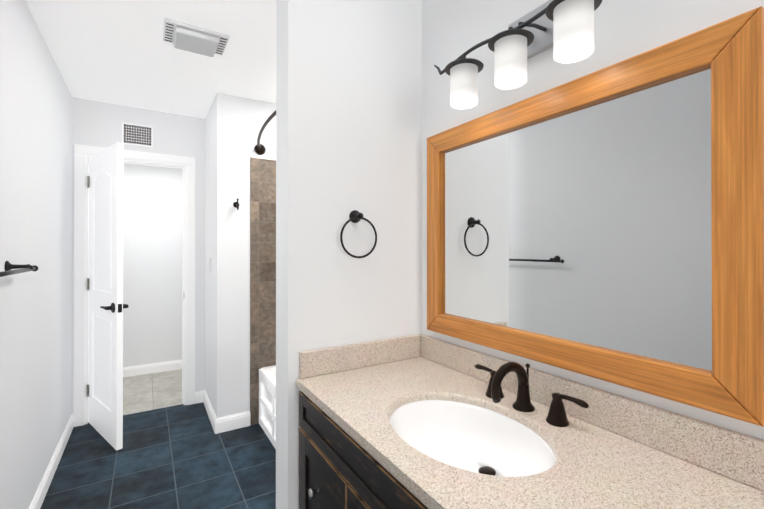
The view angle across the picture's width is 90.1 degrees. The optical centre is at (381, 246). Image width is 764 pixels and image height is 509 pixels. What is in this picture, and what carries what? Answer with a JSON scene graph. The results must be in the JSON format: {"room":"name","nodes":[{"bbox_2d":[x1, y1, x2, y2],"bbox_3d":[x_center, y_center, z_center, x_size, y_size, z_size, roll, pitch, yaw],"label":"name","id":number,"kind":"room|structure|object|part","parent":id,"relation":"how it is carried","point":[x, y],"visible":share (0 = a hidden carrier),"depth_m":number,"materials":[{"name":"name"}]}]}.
{"room":"bathroom","nodes":[
{"label":"bathroom","id":0,"kind":"room"},
{"bbox_2d":[0,0,72,508],"bbox_3d":[-1.157,0.103,0.865,0.120,2.440,4.770,0,0,-32],"label":"wall","id":1,"kind":"structure","parent":0,"point":[36,105],"depth_m":1.84,"materials":[{"name":"paint"}]},
{"bbox_2d":[0,261,37,276],"bbox_3d":[-1.320,0.078,1.322,0.080,0.049,0.652,0,0,-32],"label":"towel rail","id":2,"kind":"object","parent":1,"relation":"attached to","point":[9,266],"visible":1,"depth_m":1.49,"materials":[{"name":"black metal"}]},
{"bbox_2d":[29,414,73,508],"bbox_3d":[-1.100,1.276,0.895,0.014,0.095,4.530,0,0,-32],"label":"baseboard","id":3,"kind":"structure","parent":1,"relation":"attached to","point":[40,493],"depth_m":2.19,"materials":[{"name":"paint"}]},
{"bbox_2d":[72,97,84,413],"bbox_3d":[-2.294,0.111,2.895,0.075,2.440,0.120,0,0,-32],"label":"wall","id":4,"kind":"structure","parent":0,"point":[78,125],"depth_m":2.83,"materials":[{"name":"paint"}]},
{"bbox_2d":[86,143,128,450],"bbox_3d":[-1.958,0.321,2.691,0.652,1.994,0.142,0,0,39],"label":"door","id":5,"kind":"structure","parent":4,"relation":"in","point":[107,306],"depth_m":2.61,"materials":[{"name":"paint"}]},
{"bbox_3d":[-2.209,0.296,2.866,0.042,1.660,0.013,0,0,39],"label":"door hinge","id":6,"kind":"part","parent":5,"relation":"part of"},
{"bbox_3d":[-1.777,0.400,2.542,0.183,0.066,0.142,0,0,39],"label":"handle","id":7,"kind":"part","parent":5,"relation":"part of","materials":[{"name":"black metal"}]},
{"bbox_2d":[85,99,204,391],"bbox_3d":[-1.911,0.112,3.131,0.825,2.440,0.120,0,0,-32],"label":"wall","id":8,"kind":"structure","parent":0,"point":[103,123],"depth_m":3.20,"materials":[{"name":"paint"}]},
{"bbox_2d":[73,144,194,426],"bbox_3d":[-1.967,0.286,3.087,0.809,2.092,0.137,0,0,-32],"label":"door frame","id":9,"kind":"structure","parent":8,"relation":"attached to","point":[81,152],"depth_m":2.89,"materials":[{"name":"paint"}]},
{"bbox_2d":[122,122,152,146],"bbox_3d":[-1.946,-0.891,3.039,0.209,0.169,0.006,0,0,-32],"label":"air vent","id":10,"kind":"object","parent":8,"relation":"in","point":[137,134],"visible":0.98,"depth_m":3.04,"materials":[{"name":"metal"}]},
{"bbox_2d":[195,391,203,403],"bbox_3d":[-1.557,1.285,3.266,0.075,0.095,0.014,0,0,-32],"label":"baseboard","id":11,"kind":"structure","parent":8,"relation":"attached to","point":[198,396],"depth_m":3.26,"materials":[{"name":"paint"}]},
{"bbox_2d":[25,0,275,118],"bbox_3d":[-0.846,-1.144,1.720,3.100,0.060,5.890,0,0,-32],"label":"ceiling","id":12,"kind":"structure","parent":0,"point":[120,52],"depth_m":2.18,"materials":[{"name":"paint"}]},
{"bbox_2d":[163,18,229,56],"bbox_3d":[-0.983,-1.087,2.017,0.300,0.050,0.220,0,0,-32],"label":"ceiling vent","id":13,"kind":"object","parent":12,"relation":"in","point":[192,38],"visible":1,"depth_m":1.98,"materials":[{"name":"white plastic"}]},
{"bbox_2d":[123,163,181,366],"bbox_3d":[-2.361,0.116,4.170,3.100,2.440,0.120,0,0,-32],"label":"wall","id":14,"kind":"structure","parent":0,"point":[152,260],"depth_m":4.05,"materials":[{"name":"paint"}]},
{"bbox_2d":[123,359,181,376],"bbox_3d":[-2.325,1.286,4.108,2.860,0.100,0.014,0,0,-32],"label":"baseboard","id":15,"kind":"structure","parent":14,"relation":"attached to","point":[129,371],"depth_m":4.04,"materials":[{"name":"paint"}]},
{"bbox_2d":[40,369,275,508],"bbox_3d":[-0.846,1.356,1.709,3.100,0.060,5.890,0,0,-32],"label":"floor","id":16,"kind":"structure","parent":0,"point":[181,456],"depth_m":2.35,"materials":[{"name":"tile"}]},
{"bbox_2d":[205,92,275,417],"bbox_3d":[-0.885,0.113,3.377,1.180,2.440,0.780,0,0,-32],"label":"wall block","id":17,"kind":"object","parent":16,"relation":"on","point":[233,125],"visible":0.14,"depth_m":2.81,"materials":[{"name":"paint"}]},
{"bbox_2d":[203,389,216,432],"bbox_3d":[-1.357,1.279,3.002,0.014,0.105,0.674,0,0,-32],"label":"baseboard","id":18,"kind":"structure","parent":17,"relation":"attached to","point":[209,410],"depth_m":2.95,"materials":[{"name":"paint"}]},
{"bbox_2d":[209,257,210,271],"bbox_3d":[-1.355,0.141,3.005,0.010,0.116,0.070,0,0,-32],"label":"light switch","id":19,"kind":"object","parent":17,"relation":"attached to","point":[209,264],"visible":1,"depth_m":2.99,"materials":[{"name":"white plastic"}]},
{"bbox_2d":[215,411,249,433],"bbox_3d":[-1.086,1.278,2.781,0.244,0.105,0.014,0,0,-32],"label":"baseboard","id":20,"kind":"structure","parent":17,"relation":"attached to","point":[232,422],"depth_m":2.77,"materials":[{"name":"paint"}]},
{"bbox_2d":[233,198,238,209],"bbox_3d":[-1.051,-0.309,2.772,0.044,0.085,0.077,0,0,-32],"label":"robe hook","id":21,"kind":"object","parent":17,"relation":"attached to","point":[235,204],"visible":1,"depth_m":2.77,"materials":[{"name":"black metal"}]},
{"bbox_2d":[250,157,275,424],"bbox_3d":[-0.631,0.332,3.069,0.830,2.000,0.008,0,0,-32],"label":"wall tile","id":22,"kind":"structure","parent":17,"relation":"attached to","point":[262,263],"depth_m":2.89,"materials":[{"name":"brown tile"}]},
{"bbox_2d":[254,110,275,154],"bbox_3d":[-0.562,-0.742,2.215,0.178,0.084,1.546,0,0,-32],"label":"rail","id":23,"kind":"object","parent":17,"relation":"attached to","point":[259,149],"visible":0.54,"depth_m":2.57,"materials":[{"name":"black metal"}]},
{"bbox_2d":[259,365,275,448],"bbox_3d":[-0.205,1.118,2.423,0.759,0.418,1.528,0,0,-32],"label":"bathtub","id":24,"kind":"object","parent":16,"relation":"on","point":[267,399],"visible":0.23,"depth_m":2.71,"materials":[{"name":"white ceramic"}]},
{"bbox_2d":[298,386,426,508],"bbox_3d":[0.309,0.900,0.803,0.560,0.840,1.453,0,0,-32],"label":"bathroom vanity","id":25,"kind":"object","parent":16,"relation":"on","point":[335,472],"depth_m":1.03,"materials":[{"name":"black wood"}]},
{"bbox_2d":[295,358,763,508],"bbox_3d":[0.320,0.461,0.809,0.536,0.037,1.467,0,0,-32],"label":"countertop","id":26,"kind":"structure","parent":25,"relation":"on","point":[598,468],"depth_m":0.79,"materials":[{"name":"beige stone"}]},
{"bbox_2d":[379,394,566,485],"bbox_3d":[0.205,0.526,0.951,0.351,0.120,0.471,0,0,-32],"label":"sink","id":27,"kind":"object","parent":26,"relation":"in","point":[488,447],"depth_m":1.08,"materials":[{"name":"white ceramic"}]},
{"bbox_2d":[471,359,590,429],"bbox_3d":[0.350,0.376,1.027,0.152,0.134,0.361,0,0,-32],"label":"faucet","id":28,"kind":"object","parent":26,"relation":"on","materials":[{"name":"black metal"}]},
{"bbox_2d":[419,334,763,489],"bbox_3d":[0.540,0.399,0.944,0.020,0.088,1.467,0,0,-32],"label":"backsplash","id":29,"kind":"structure","parent":26,"relation":"on","point":[739,456],"depth_m":0.83,"materials":[{"name":"beige stone"}]},
{"bbox_2d":[276,0,421,508],"bbox_3d":[0.109,0.106,1.628,1.085,2.440,0.140,0,0,-32],"label":"wall","id":30,"kind":"structure","parent":0,"point":[348,106],"depth_m":1.39,"materials":[{"name":"paint"}]},
{"bbox_2d":[340,210,376,257],"bbox_3d":[-0.087,-0.047,1.395,0.152,0.177,0.050,0,0,-32],"label":"towel ring","id":31,"kind":"object","parent":30,"relation":"attached to","point":[355,216],"visible":0.96,"depth_m":1.40,"materials":[{"name":"black metal"}]},
{"bbox_2d":[299,334,418,377],"bbox_3d":[-0.063,0.401,1.423,0.504,0.088,0.020,0,0,-32],"label":"backsplash","id":32,"kind":"structure","parent":30,"relation":"attached to","point":[328,360],"depth_m":1.39,"materials":[{"name":"beige stone"}]},
{"bbox_2d":[422,0,763,439],"bbox_3d":[0.774,0.102,0.675,0.154,2.440,2.180,0,0,-32],"label":"wall","id":33,"kind":"structure","parent":0,"point":[606,224],"depth_m":0.91,"materials":[{"name":"white paint"}]},
{"bbox_3d":[0.207,-0.052,1.478,0.032,0.755,0.073,0,0,-32],"label":"frame","id":34,"kind":"part","parent":33,"relation":"part of","materials":[{"name":"brown wood"}]},
{"bbox_2d":[434,0,601,108],"bbox_3d":[0.379,-0.568,1.059,0.184,0.243,0.653,0,0,-32],"label":"sconce","id":35,"kind":"object","parent":33,"relation":"attached to","point":[564,29],"visible":1,"depth_m":1.01,"materials":[{"name":"white glass"}]},
{"bbox_3d":[0.447,-0.054,1.104,0.010,0.619,0.826,0,0,-32],"label":"glass","id":36,"kind":"part","parent":33,"relation":"part of","materials":[{"name":"white"}]},
{"bbox_3d":[0.441,-0.395,1.101,0.032,0.073,0.962,0,0,-32],"label":"frame","id":37,"kind":"part","parent":33,"relation":"part of","materials":[{"name":"brown wood"}]},
{"bbox_3d":[0.441,0.287,1.099,0.032,0.073,0.962,0,0,-32],"label":"frame","id":38,"kind":"part","parent":33,"relation":"part of","materials":[{"name":"brown wood"}]},
{"bbox_3d":[0.674,-0.055,0.722,0.032,0.755,0.073,0,0,-32],"label":"frame","id":39,"kind":"part","parent":33,"relation":"part of","materials":[{"name":"brown wood"}]}
]}

